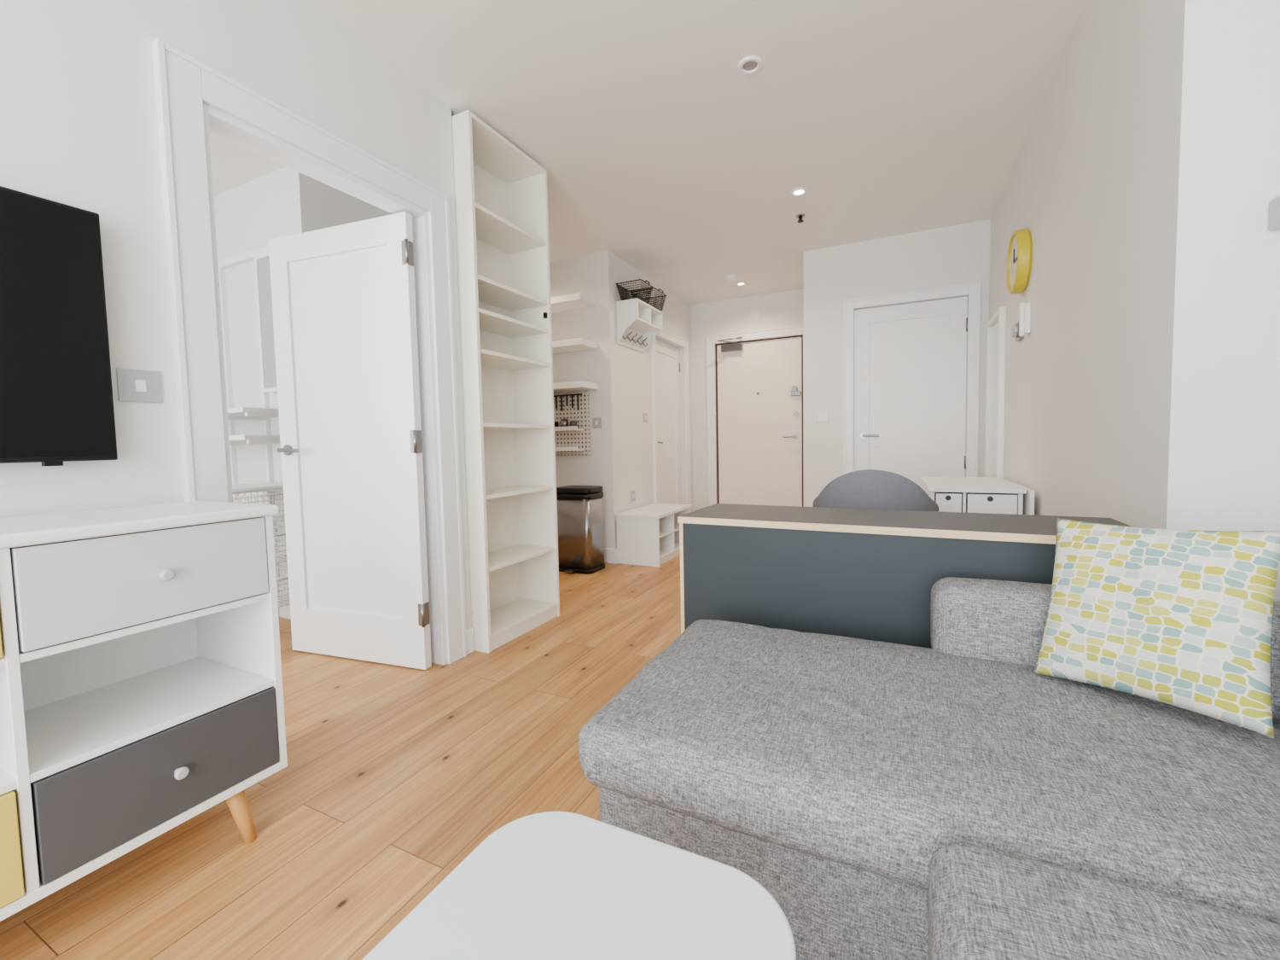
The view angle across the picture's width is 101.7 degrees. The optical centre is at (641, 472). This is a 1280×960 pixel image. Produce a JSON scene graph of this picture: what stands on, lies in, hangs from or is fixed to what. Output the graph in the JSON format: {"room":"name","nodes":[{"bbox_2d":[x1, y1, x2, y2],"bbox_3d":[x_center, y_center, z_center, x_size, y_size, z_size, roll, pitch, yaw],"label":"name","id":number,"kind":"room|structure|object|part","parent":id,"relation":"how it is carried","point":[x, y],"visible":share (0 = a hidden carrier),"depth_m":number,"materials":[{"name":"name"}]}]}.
{"room":"living room","nodes":[
{"label":"living room","id":0,"kind":"room"},
{"bbox_2d":[0,0,471,628],"bbox_3d":[-1.622,-0.320,1.212,0.260,2.570,4.200,0,4,26],"label":"wall","id":1,"kind":"structure","parent":0,"point":[78,118],"depth_m":1.42,"materials":[{"name":"paint"}]},
{"bbox_2d":[0,186,117,465],"bbox_3d":[-1.617,-0.305,0.854,0.062,0.630,1.080,0,4,26],"label":"television","id":2,"kind":"object","parent":1,"relation":"attached to","point":[56,398],"visible":1,"depth_m":1.23,"materials":[{"name":"black plastic"}]},
{"bbox_2d":[116,367,162,402],"bbox_3d":[-1.370,-0.236,1.423,0.010,0.088,0.092,0,4,26],"label":"light switch","id":3,"kind":"object","parent":1,"relation":"attached to","point":[133,385],"visible":1,"depth_m":1.42,"materials":[{"name":"white paint"}]},
{"bbox_2d":[151,38,466,663],"bbox_3d":[-1.098,-0.159,1.970,0.030,2.144,1.047,0,4,26],"label":"trim","id":4,"kind":"structure","parent":1,"relation":"attached to","point":[183,83],"depth_m":1.56,"materials":[{"name":"white wood"}]},
{"bbox_2d":[203,103,447,664],"bbox_3d":[-1.153,-0.110,2.000,0.109,2.045,0.850,0,4,26],"label":"trim","id":5,"kind":"structure","parent":1,"relation":"attached to","point":[217,122],"depth_m":2.30,"materials":[{"name":"white wood"}]},
{"bbox_2d":[268,211,431,669],"bbox_3d":[-1.366,-0.115,2.424,0.824,2.000,0.042,0,3,19],"label":"leaf","id":6,"kind":"object","parent":1,"relation":"attached to","point":[343,296],"depth_m":2.40,"materials":[{"name":"white wood"}]},
{"bbox_2d":[283,444,292,455],"bbox_3d":[-1.712,-0.108,2.518,0.052,0.052,0.010,0,3,19],"label":"rose","id":7,"kind":"object","parent":6,"relation":"attached to","point":[288,446],"visible":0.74,"depth_m":2.51,"materials":[{"name":"metal"}]},
{"bbox_3d":[-1.719,-0.106,2.495,0.020,0.020,0.042,0,3,19],"label":"handle neck","id":8,"kind":"object","parent":7,"relation":"attached to","visible":0},
{"bbox_2d":[277,448,298,452],"bbox_3d":[-1.670,-0.103,2.456,0.122,0.021,0.022,0,3,19],"label":"lever","id":9,"kind":"object","parent":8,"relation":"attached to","point":[281,450],"visible":1,"depth_m":2.44,"materials":[{"name":"metal"}]},
{"bbox_2d":[404,238,409,263],"bbox_3d":[-1.000,-0.942,2.219,0.016,0.100,0.016,0,3,19],"label":"hinge knuckle","id":10,"kind":"object","parent":6,"relation":"attached to","point":[406,242],"depth_m":2.21},
{"bbox_3d":[-1.009,-0.944,2.246,0.030,0.100,0.036,0,3,19],"label":"hinge","id":11,"kind":"part","parent":6,"relation":"part of","materials":[{"name":"silver metal"}]},
{"bbox_2d":[413,430,418,453],"bbox_3d":[-0.984,-0.134,2.264,0.016,0.100,0.016,0,3,19],"label":"hinge knuckle","id":12,"kind":"object","parent":6,"relation":"attached to","point":[415,434],"depth_m":2.26},
{"bbox_3d":[-0.992,-0.135,2.291,0.030,0.100,0.036,0,3,19],"label":"hinge","id":13,"kind":"part","parent":6,"relation":"part of","materials":[{"name":"silver metal"}]},
{"bbox_2d":[420,604,425,627],"bbox_3d":[-0.968,0.635,2.306,0.016,0.100,0.016,0,3,19],"label":"hinge knuckle","id":14,"kind":"object","parent":6,"relation":"attached to","point":[422,607],"depth_m":2.30},
{"bbox_3d":[-0.977,0.633,2.334,0.030,0.100,0.036,0,3,19],"label":"hinge","id":15,"kind":"part","parent":6,"relation":"part of","materials":[{"name":"silver metal"}]},
{"bbox_2d":[465,627,474,654],"bbox_3d":[-1.607,0.922,0.943,0.015,0.120,3.585,0,4,26],"label":"baseboard","id":16,"kind":"structure","parent":1,"relation":"attached to","point":[469,632],"depth_m":2.53,"materials":[{"name":"white wood"}]},
{"bbox_2d":[213,166,391,597],"bbox_3d":[-2.135,-0.432,3.418,0.970,2.570,0.670,0,4,26],"label":"wall","id":17,"kind":"structure","parent":0,"point":[285,201],"depth_m":3.10,"materials":[{"name":"paint"}]},
{"bbox_2d":[254,251,277,392],"bbox_3d":[-2.069,-0.847,2.941,0.270,0.770,0.029,0,4,26],"label":"mirror","id":18,"kind":"object","parent":17,"relation":"attached to","point":[264,312],"visible":0.49,"depth_m":2.96,"materials":[{"name":"white paint"}]},
{"bbox_2d":[278,597,290,619],"bbox_3d":[-2.259,0.811,3.179,0.970,0.120,0.015,0,4,26],"label":"baseboard","id":19,"kind":"structure","parent":17,"relation":"attached to","point":[283,612],"depth_m":3.11,"materials":[{"name":"white wood"}]},
{"bbox_2d":[0,554,680,959],"bbox_3d":[-0.300,0.919,2.488,5.300,0.100,7.700,0,4,26],"label":"floor","id":20,"kind":"structure","parent":0,"point":[393,776],"depth_m":1.49,"materials":[{"name":"brown wood"}]},
{"bbox_2d":[0,500,287,921],"bbox_3d":[-1.411,0.555,0.838,0.416,0.863,1.394,0,4,26],"label":"tv console","id":21,"kind":"object","parent":20,"relation":"on","point":[142,690],"visible":1,"depth_m":1.15,"materials":[{"name":"white paint"}]},
{"bbox_3d":[-1.403,0.250,0.820,0.342,0.194,0.426,0,4,26],"label":"drawer yellow","id":22,"kind":"part","parent":21,"relation":"part of","materials":[{"name":"yellow wood"}]},
{"bbox_3d":[-1.394,0.699,0.845,0.342,0.199,0.426,0,4,26],"label":"drawer yellow","id":23,"kind":"part","parent":21,"relation":"part of","materials":[{"name":"yellow wood"}]},
{"bbox_3d":[-1.208,0.223,1.222,0.342,0.194,0.422,0,4,26],"label":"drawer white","id":24,"kind":"part","parent":21,"relation":"part of","materials":[{"name":"white wood"}]},
{"bbox_3d":[-1.199,0.672,1.247,0.342,0.199,0.422,0,4,26],"label":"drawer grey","id":25,"kind":"part","parent":21,"relation":"part of","materials":[{"name":"grey wood"}]},
{"bbox_3d":[-1.043,0.224,1.142,0.024,0.026,0.026,0,4,26],"label":"drawer white knob","id":26,"kind":"part","parent":21,"relation":"part of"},
{"bbox_3d":[-1.034,0.673,1.167,0.024,0.026,0.026,0,4,26],"label":"drawer grey knob","id":27,"kind":"part","parent":21,"relation":"part of","materials":[{"name":"white plastic"}]},
{"bbox_3d":[-1.033,0.867,1.337,0.074,0.169,0.044,-2,3,-12],"label":"leg","id":28,"kind":"part","parent":21,"relation":"part of","materials":[{"name":"brown wood"}]},
{"bbox_2d":[217,244,290,607],"bbox_3d":[-2.508,-0.174,2.614,0.923,2.160,1.130,0,4,26],"label":"shelving unit","id":29,"kind":"object","parent":20,"relation":"on","point":[264,414],"visible":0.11,"depth_m":3.04,"materials":[{"name":"white metal"}]},
{"bbox_3d":[-2.297,-1.264,3.050,0.910,0.040,0.035,0,4,26],"label":"rail","id":30,"kind":"part","parent":29,"relation":"part of","materials":[{"name":"white metal"}]},
{"bbox_2d":[226,407,278,417],"bbox_3d":[-2.291,-0.329,2.927,0.760,0.025,0.300,0,4,26],"label":"shelf","id":31,"kind":"object","parent":29,"relation":"attached to","point":[239,411],"depth_m":2.70,"materials":[{"name":"white paint"}]},
{"bbox_2d":[228,435,279,441],"bbox_3d":[-2.288,-0.189,2.935,0.760,0.025,0.300,0,4,26],"label":"shelf","id":32,"kind":"object","parent":29,"relation":"attached to","point":[232,438],"depth_m":2.69,"materials":[{"name":"white paint"}]},
{"bbox_2d":[232,482,283,492],"bbox_3d":[-2.129,0.079,2.831,0.380,0.015,0.380,0,4,26],"label":"shelf","id":33,"kind":"object","parent":29,"relation":"attached to","point":[242,487],"depth_m":2.76,"materials":[{"name":"white paint"}]},
{"bbox_2d":[232,491,285,523],"bbox_3d":[-2.122,0.193,2.824,0.366,0.153,0.406,0,4,26],"label":"basket","id":34,"kind":"object","parent":29,"relation":"on","point":[270,495],"depth_m":2.81,"materials":[{"name":"white metal"}]},
{"bbox_3d":[-2.204,0.474,3.105,0.016,0.800,0.016,0,4,26],"label":"basket post","id":35,"kind":"part","parent":29,"relation":"part of","materials":[{"name":"white metal"}]},
{"bbox_2d":[273,528,287,563],"bbox_3d":[-2.117,0.413,2.836,0.366,0.153,0.406,0,4,26],"label":"basket","id":36,"kind":"object","parent":29,"relation":"on","point":[279,557],"depth_m":2.89,"materials":[{"name":"white metal"}]},
{"bbox_2d":[275,568,290,607],"bbox_3d":[-2.112,0.652,2.849,0.366,0.153,0.406,0,4,26],"label":"basket","id":37,"kind":"object","parent":29,"relation":"on","point":[284,599],"depth_m":2.90,"materials":[{"name":"white metal"}]},
{"bbox_2d":[451,110,559,653],"bbox_3d":[-0.761,-0.410,2.781,0.280,2.540,0.600,0,4,26],"label":"bookcase","id":38,"kind":"object","parent":20,"relation":"on","point":[501,193],"visible":0.74,"depth_m":2.92,"materials":[{"name":"wood"}]},
{"bbox_3d":[-0.544,-0.889,2.948,0.018,0.030,0.015,0,4,26],"label":"lock knob","id":39,"kind":"part","parent":38,"relation":"part of","materials":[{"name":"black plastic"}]},
{"bbox_2d":[361,811,796,959],"bbox_3d":[-0.087,0.762,0.563,0.450,0.421,0.485,0,4,26],"label":"coffee table","id":40,"kind":"object","parent":20,"relation":"on","point":[548,885],"visible":1,"depth_m":0.66,"materials":[{"name":"white wood"}]},
{"bbox_2d":[556,485,605,574],"bbox_3d":[-0.505,0.448,4.157,0.338,0.665,0.314,0,4,26],"label":"pedal bin","id":41,"kind":"object","parent":20,"relation":"on","point":[579,508],"visible":0.88,"depth_m":4.06,"materials":[{"name":"metal"}]},
{"bbox_3d":[-0.501,0.137,4.160,0.334,0.045,0.264,0,4,26],"label":"lid","id":42,"kind":"part","parent":41,"relation":"part of","materials":[{"name":"black plastic"}]},
{"bbox_2d":[616,503,692,567],"bbox_3d":[0.132,0.532,4.603,0.393,0.420,0.760,0,4,26],"label":"bench","id":43,"kind":"object","parent":20,"relation":"on","point":[648,535],"visible":0.84,"depth_m":4.32,"materials":[{"name":"white paint"}]},
{"bbox_2d":[812,469,938,511],"bbox_3d":[1.121,0.407,2.524,0.555,0.868,0.528,0,4,26],"label":"desk chair","id":44,"kind":"object","parent":20,"relation":"on","point":[872,489],"visible":0.19,"depth_m":2.27,"materials":[{"name":"fabric"}]},
{"bbox_2d":[677,503,1130,648],"bbox_3d":[0.794,0.517,1.741,1.274,0.742,0.406,0,4,27],"label":"desk","id":45,"kind":"object","parent":20,"relation":"on","point":[862,573],"visible":0.43,"depth_m":1.62,"materials":[{"name":"wood"}]},
{"bbox_2d":[578,576,1279,959],"bbox_3d":[0.407,0.568,0.333,1.611,0.812,2.387,0,4,26],"label":"sofa","id":46,"kind":"object","parent":20,"relation":"on","point":[954,799],"visible":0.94,"depth_m":0.85,"materials":[{"name":"fabric"}]},
{"bbox_2d":[927,841,1279,959],"bbox_3d":[0.349,0.610,-0.080,0.629,0.183,1.542,0,4,26],"label":"seat cushion","id":47,"kind":"object","parent":46,"relation":"on","point":[985,903],"depth_m":0.58,"materials":[{"name":"fabric"}]},
{"bbox_3d":[1.165,0.399,1.187,0.884,0.238,0.173,0,4,26],"label":"arm","id":48,"kind":"part","parent":46,"relation":"part of","materials":[{"name":"fabric"}]},
{"bbox_2d":[1033,517,1279,738],"bbox_3d":[1.022,0.277,1.053,0.195,0.348,0.348,-4,4,-36],"label":"cushion","id":49,"kind":"object","parent":46,"relation":"on","point":[1182,619],"visible":1,"depth_m":0.99,"materials":[{"name":"multicoloured fabric"}]},
{"bbox_3d":[1.177,0.679,1.222,0.840,0.360,0.100,0,4,26],"label":"arm","id":50,"kind":"part","parent":46,"relation":"part of","materials":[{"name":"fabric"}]},
{"bbox_2d":[920,476,1035,515],"bbox_3d":[1.861,0.426,2.977,0.437,0.742,0.920,0,4,26],"label":"drawer cabinet","id":51,"kind":"object","parent":20,"relation":"on","point":[989,495],"visible":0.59,"depth_m":2.63,"materials":[{"name":"white paint"}]},
{"bbox_3d":[1.677,0.163,2.618,0.346,0.110,0.020,0,4,26],"label":"drawer","id":52,"kind":"part","parent":51,"relation":"part of","materials":[{"name":"white paint"}]},
{"bbox_2d":[549,252,604,533],"bbox_3d":[-0.856,-0.526,4.645,1.200,2.570,0.100,0,4,26],"label":"wall","id":53,"kind":"structure","parent":0,"point":[576,275],"depth_m":4.40,"materials":[{"name":"paint"}]},
{"bbox_2d":[553,391,590,455],"bbox_3d":[-0.665,-0.408,4.433,0.450,0.530,0.120,0,4,26],"label":"pegboard","id":54,"kind":"object","parent":53,"relation":"attached to","point":[571,410],"visible":0.73,"depth_m":4.42,"materials":[{"name":"white paint"}]},
{"bbox_2d":[560,418,568,426],"bbox_3d":[-0.654,-0.410,4.421,0.060,0.086,0.060,0,4,26],"label":"jar","id":55,"kind":"object","parent":54,"relation":"on","point":[564,422],"depth_m":4.40,"materials":[{"name":"glass"}]},
{"bbox_3d":[-0.659,-0.653,4.419,0.350,0.010,0.020,0,4,26],"label":"utensil rail","id":56,"kind":"part","parent":54,"relation":"part of","materials":[{"name":"black plastic"}]},
{"bbox_2d":[570,420,576,425],"bbox_3d":[-0.573,-0.400,4.383,0.060,0.066,0.060,0,4,26],"label":"jar","id":57,"kind":"object","parent":54,"relation":"on","point":[572,422],"depth_m":4.36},
{"bbox_2d":[550,292,596,313],"bbox_3d":[-0.755,-1.394,4.350,0.730,0.050,0.239,0,4,26],"label":"floating shelf","id":58,"kind":"object","parent":53,"relation":"attached to","point":[578,300],"visible":0.51,"depth_m":4.20,"materials":[{"name":"white paint"}]},
{"bbox_2d":[552,337,597,354],"bbox_3d":[-0.748,-1.044,4.369,0.730,0.050,0.239,0,4,26],"label":"floating shelf","id":59,"kind":"object","parent":53,"relation":"attached to","point":[580,344],"visible":0.51,"depth_m":4.21,"materials":[{"name":"white paint"}]},
{"bbox_2d":[552,380,598,392],"bbox_3d":[-0.741,-0.710,4.388,0.730,0.050,0.239,0,4,26],"label":"floating shelf","id":60,"kind":"object","parent":53,"relation":"attached to","point":[572,386],"visible":0.5,"depth_m":4.22,"materials":[{"name":"white paint"}]},
{"bbox_2d":[592,417,601,428],"bbox_3d":[-0.374,-0.415,4.358,0.088,0.088,0.010,0,4,26],"label":"wall socket","id":61,"kind":"object","parent":53,"relation":"attached to","point":[596,421],"visible":1,"depth_m":4.35,"materials":[{"name":"white paint"}]},
{"bbox_2d":[597,250,693,549],"bbox_3d":[0.147,-0.579,5.224,0.100,2.570,2.020,0,4,26],"label":"wall","id":62,"kind":"structure","parent":0,"point":[625,371],"depth_m":4.55,"materials":[{"name":"paint"}]},
{"bbox_2d":[604,548,616,564],"bbox_3d":[-0.521,0.702,4.499,0.685,0.120,0.015,0,4,26],"label":"baseboard","id":63,"kind":"structure","parent":62,"relation":"attached to","point":[609,554],"depth_m":4.37,"materials":[{"name":"white wood"}]},
{"bbox_2d":[630,490,635,501],"bbox_3d":[-0.075,0.214,4.649,0.010,0.088,0.088,0,4,26],"label":"wall socket","id":64,"kind":"object","parent":62,"relation":"attached to","point":[632,493],"visible":1,"depth_m":4.64,"materials":[{"name":"white paint"}]},
{"bbox_2d":[616,297,663,352],"bbox_3d":[-0.007,-1.270,4.552,0.198,0.349,0.520,0,4,26],"label":"shelf","id":65,"kind":"object","parent":62,"relation":"attached to","point":[638,322],"visible":1,"depth_m":4.51,"materials":[{"name":"white paint"}]},
{"bbox_2d":[615,279,653,303],"bbox_3d":[-0.053,-1.515,4.391,0.243,0.159,0.246,0,4,26],"label":"wire basket","id":66,"kind":"object","parent":65,"relation":"on","point":[642,287],"visible":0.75,"depth_m":4.33,"materials":[{"name":"black metal"}]},
{"bbox_2d":[631,287,667,311],"bbox_3d":[0.070,-1.532,4.643,0.243,0.159,0.266,0,4,26],"label":"wire basket","id":67,"kind":"object","parent":65,"relation":"on","point":[655,302],"visible":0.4,"depth_m":4.59,"materials":[{"name":"black metal"}]},
{"bbox_2d":[642,413,647,422],"bbox_3d":[0.036,-0.512,4.870,0.010,0.088,0.088,0,4,26],"label":"light switch","id":68,"kind":"object","parent":62,"relation":"attached to","point":[644,415],"visible":1,"depth_m":4.86,"materials":[{"name":"white paint"}]},
{"bbox_2d":[656,339,680,504],"bbox_3d":[0.243,-0.337,5.494,0.040,2.040,0.790,0,4,26],"label":"leaf","id":69,"kind":"object","parent":62,"relation":"attached to","point":[667,371],"visible":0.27,"depth_m":5.57,"materials":[{"name":"white wood"}]},
{"bbox_2d":[650,329,691,511],"bbox_3d":[0.325,-0.374,5.452,0.030,2.128,0.957,0,4,26],"label":"trim","id":70,"kind":"structure","parent":62,"relation":"attached to","point":[665,334],"depth_m":5.25,"materials":[{"name":"white wood"}]},
{"bbox_2d":[209,0,1087,304],"bbox_3d":[-0.355,-1.746,2.340,5.300,0.100,7.700,0,4,26],"label":"ceiling","id":71,"kind":"structure","parent":0,"point":[657,153],"depth_m":2.45,"materials":[{"name":"paint"}]},
{"bbox_2d":[726,273,737,281],"bbox_3d":[0.857,-1.846,4.952,0.110,0.040,0.110,0,4,26],"label":"smoke detector","id":72,"kind":"object","parent":71,"relation":"attached to","point":[730,277],"visible":1,"depth_m":4.92,"materials":[{"name":"white paint"}]},
{"bbox_2d":[735,281,745,285],"bbox_3d":[0.988,-1.876,5.176,0.100,0.010,0.100,0,4,26],"label":"recessed light","id":73,"kind":"object","parent":71,"relation":"in","point":[740,283],"visible":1,"depth_m":5.18,"materials":[{"name":"white plastic"}]},
{"bbox_2d":[738,55,762,75],"bbox_3d":[0.454,-1.698,2.174,0.100,0.010,0.100,0,4,26],"label":"recessed light","id":74,"kind":"object","parent":71,"relation":"in","point":[752,64],"visible":1,"depth_m":2.17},
{"bbox_2d":[791,186,807,196],"bbox_3d":[0.994,-1.771,3.287,0.100,0.010,0.100,0,4,26],"label":"recessed light","id":75,"kind":"object","parent":71,"relation":"in","point":[798,191],"visible":1,"depth_m":3.28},
{"bbox_2d":[796,214,804,222],"bbox_3d":[1.115,-1.779,3.651,0.060,0.040,0.060,0,4,26],"label":"sprinkler","id":76,"kind":"object","parent":71,"relation":"attached to","point":[800,217],"visible":1,"depth_m":3.64,"materials":[{"name":"metal"}]},
{"bbox_2d":[690,288,803,511],"bbox_3d":[1.290,-0.631,5.735,1.510,2.570,0.100,0,4,26],"label":"wall","id":77,"kind":"structure","parent":0,"point":[786,308],"depth_m":5.86,"materials":[{"name":"paint"}]},
{"bbox_2d":[705,325,804,506],"bbox_3d":[1.271,-0.440,5.688,1.147,2.194,0.030,0,4,26],"label":"trim","id":78,"kind":"structure","parent":77,"relation":"attached to","point":[793,330],"depth_m":5.87,"materials":[{"name":"white wood"}]},
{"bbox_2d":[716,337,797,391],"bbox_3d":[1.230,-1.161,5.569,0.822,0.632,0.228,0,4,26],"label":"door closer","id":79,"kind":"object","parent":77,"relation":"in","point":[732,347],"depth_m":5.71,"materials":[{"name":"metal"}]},
{"bbox_3d":[0.953,-1.442,5.670,0.283,0.069,0.055,-2,3,-10],"label":"closer arm","id":80,"kind":"part","parent":79,"relation":"part of","materials":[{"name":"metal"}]},
{"bbox_2d":[716,337,802,506],"bbox_3d":[1.296,-0.392,5.739,0.920,2.079,0.045,0,4,26],"label":"leaf","id":81,"kind":"object","parent":77,"relation":"attached to","point":[758,465],"visible":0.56,"depth_m":5.70,"materials":[{"name":"paint"}]},
{"bbox_2d":[791,390,800,395],"bbox_3d":[1.630,-0.836,5.506,0.100,0.050,0.030,0,4,26],"label":"case","id":82,"kind":"object","parent":81,"relation":"attached to","point":[797,392],"visible":1,"depth_m":5.49,"materials":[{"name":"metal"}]},
{"bbox_2d":[715,335,803,506],"bbox_3d":[1.293,-0.395,5.732,0.958,2.098,0.050,0,4,26],"label":"seal","id":83,"kind":"object","parent":77,"relation":"attached to","point":[801,336],"visible":0.69,"depth_m":5.71,"materials":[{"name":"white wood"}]},
{"bbox_2d":[803,219,990,506],"bbox_3d":[2.207,-0.588,4.625,1.310,2.570,1.100,0,4,26],"label":"wall","id":84,"kind":"structure","parent":0,"point":[955,255],"depth_m":4.20,"materials":[{"name":"paint"}]},
{"bbox_2d":[816,411,827,422],"bbox_3d":[1.513,-0.464,4.352,0.088,0.088,0.010,0,4,26],"label":"light switch","id":85,"kind":"object","parent":84,"relation":"attached to","point":[822,416],"visible":1,"depth_m":4.35,"materials":[{"name":"white paint"}]},
{"bbox_2d":[854,296,966,488],"bbox_3d":[2.109,-0.299,4.129,0.780,2.040,0.040,0,4,26],"label":"leaf","id":86,"kind":"object","parent":84,"relation":"attached to","point":[910,359],"visible":0.57,"depth_m":4.09,"materials":[{"name":"white wood"}]},
{"bbox_2d":[859,432,866,438],"bbox_3d":[1.806,-0.300,4.248,0.052,0.052,0.010,0,4,26],"label":"rose","id":87,"kind":"object","parent":86,"relation":"attached to","point":[861,433],"visible":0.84,"depth_m":4.25,"materials":[{"name":"metal"}]},
{"bbox_3d":[1.796,-0.298,4.227,0.020,0.020,0.042,0,4,26],"label":"handle neck","id":88,"kind":"object","parent":87,"relation":"attached to","visible":0},
{"bbox_2d":[862,434,878,436],"bbox_3d":[1.840,-0.295,4.182,0.122,0.021,0.022,0,4,26],"label":"lever","id":89,"kind":"object","parent":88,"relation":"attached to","point":[864,435],"visible":1,"depth_m":4.17,"materials":[{"name":"metal"}]},
{"bbox_2d":[964,455,965,469],"bbox_3d":[2.456,-0.076,3.948,0.018,0.100,0.018,0,4,26],"label":"hinge knuckle","id":90,"kind":"object","parent":86,"relation":"attached to","point":[964,456],"visible":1,"depth_m":3.94},
{"bbox_2d":[965,317,967,331],"bbox_3d":[2.435,-1.104,3.891,0.018,0.100,0.018,0,4,26],"label":"hinge knuckle","id":91,"kind":"object","parent":86,"relation":"attached to","point":[966,317],"visible":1,"depth_m":3.89},
{"bbox_2d":[843,282,980,477],"bbox_3d":[2.084,-0.332,4.076,0.937,2.124,0.030,0,4,26],"label":"trim","id":92,"kind":"structure","parent":84,"relation":"attached to","point":[973,290],"depth_m":3.92,"materials":[{"name":"white wood"}]},
{"bbox_2d":[989,0,1243,530],"bbox_3d":[2.002,-0.471,2.588,0.100,2.570,2.950,0,4,26],"label":"wall","id":93,"kind":"structure","parent":0,"point":[1121,181],"depth_m":1.54,"materials":[{"name":"paint"}]},
{"bbox_2d":[984,306,1006,478],"bbox_3d":[2.365,-0.318,3.491,0.035,1.450,0.510,0,4,26],"label":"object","id":94,"kind":"object","parent":93,"relation":"attached to","point":[996,330],"visible":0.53,"depth_m":3.47,"materials":[{"name":"white paint"}]},
{"bbox_3d":[2.370,-0.318,3.489,0.005,1.380,0.420,0,4,26],"label":"glass","id":95,"kind":"part","parent":94,"relation":"part of","materials":[{"name":"mirror"}]},
{"bbox_2d":[1011,320,1023,341],"bbox_3d":[2.044,-0.771,2.832,0.042,0.100,0.120,0,4,26],"label":"wall hook","id":96,"kind":"object","parent":93,"relation":"attached to","point":[1015,329],"visible":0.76,"depth_m":2.81,"materials":[{"name":"plastic"}]},
{"bbox_3d":[2.054,-0.771,2.828,0.020,0.100,0.120,0,4,26],"label":"plate","id":97,"kind":"part","parent":96,"relation":"part of","materials":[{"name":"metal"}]},
{"bbox_2d":[1006,228,1032,294],"bbox_3d":[2.002,-1.117,2.763,0.060,0.320,0.320,0,4,26],"label":"wall clock","id":98,"kind":"object","parent":93,"relation":"attached to","point":[1020,251],"visible":1,"depth_m":2.67,"materials":[{"name":"yellow plastic"}]},
{"bbox_2d":[1018,302,1030,337],"bbox_3d":[1.967,-0.785,2.674,0.042,0.170,0.070,0,4,26],"label":"intercom","id":99,"kind":"object","parent":93,"relation":"attached to","point":[1025,309],"visible":1,"depth_m":2.66,"materials":[{"name":"white paint"}]},
{"bbox_2d":[1221,0,1279,601],"bbox_3d":[1.620,-0.385,1.193,0.430,2.570,0.100,0,4,26],"label":"wall","id":100,"kind":"structure","parent":0,"point":[1251,485],"depth_m":1.22,"materials":[{"name":"paint"}]},
{"bbox_2d":[1268,194,1279,230],"bbox_3d":[1.495,-0.591,1.156,0.125,0.070,0.050,0,4,26],"label":"wall speaker","id":101,"kind":"object","parent":100,"relation":"attached to","point":[1274,208],"visible":1,"depth_m":1.18}
]}

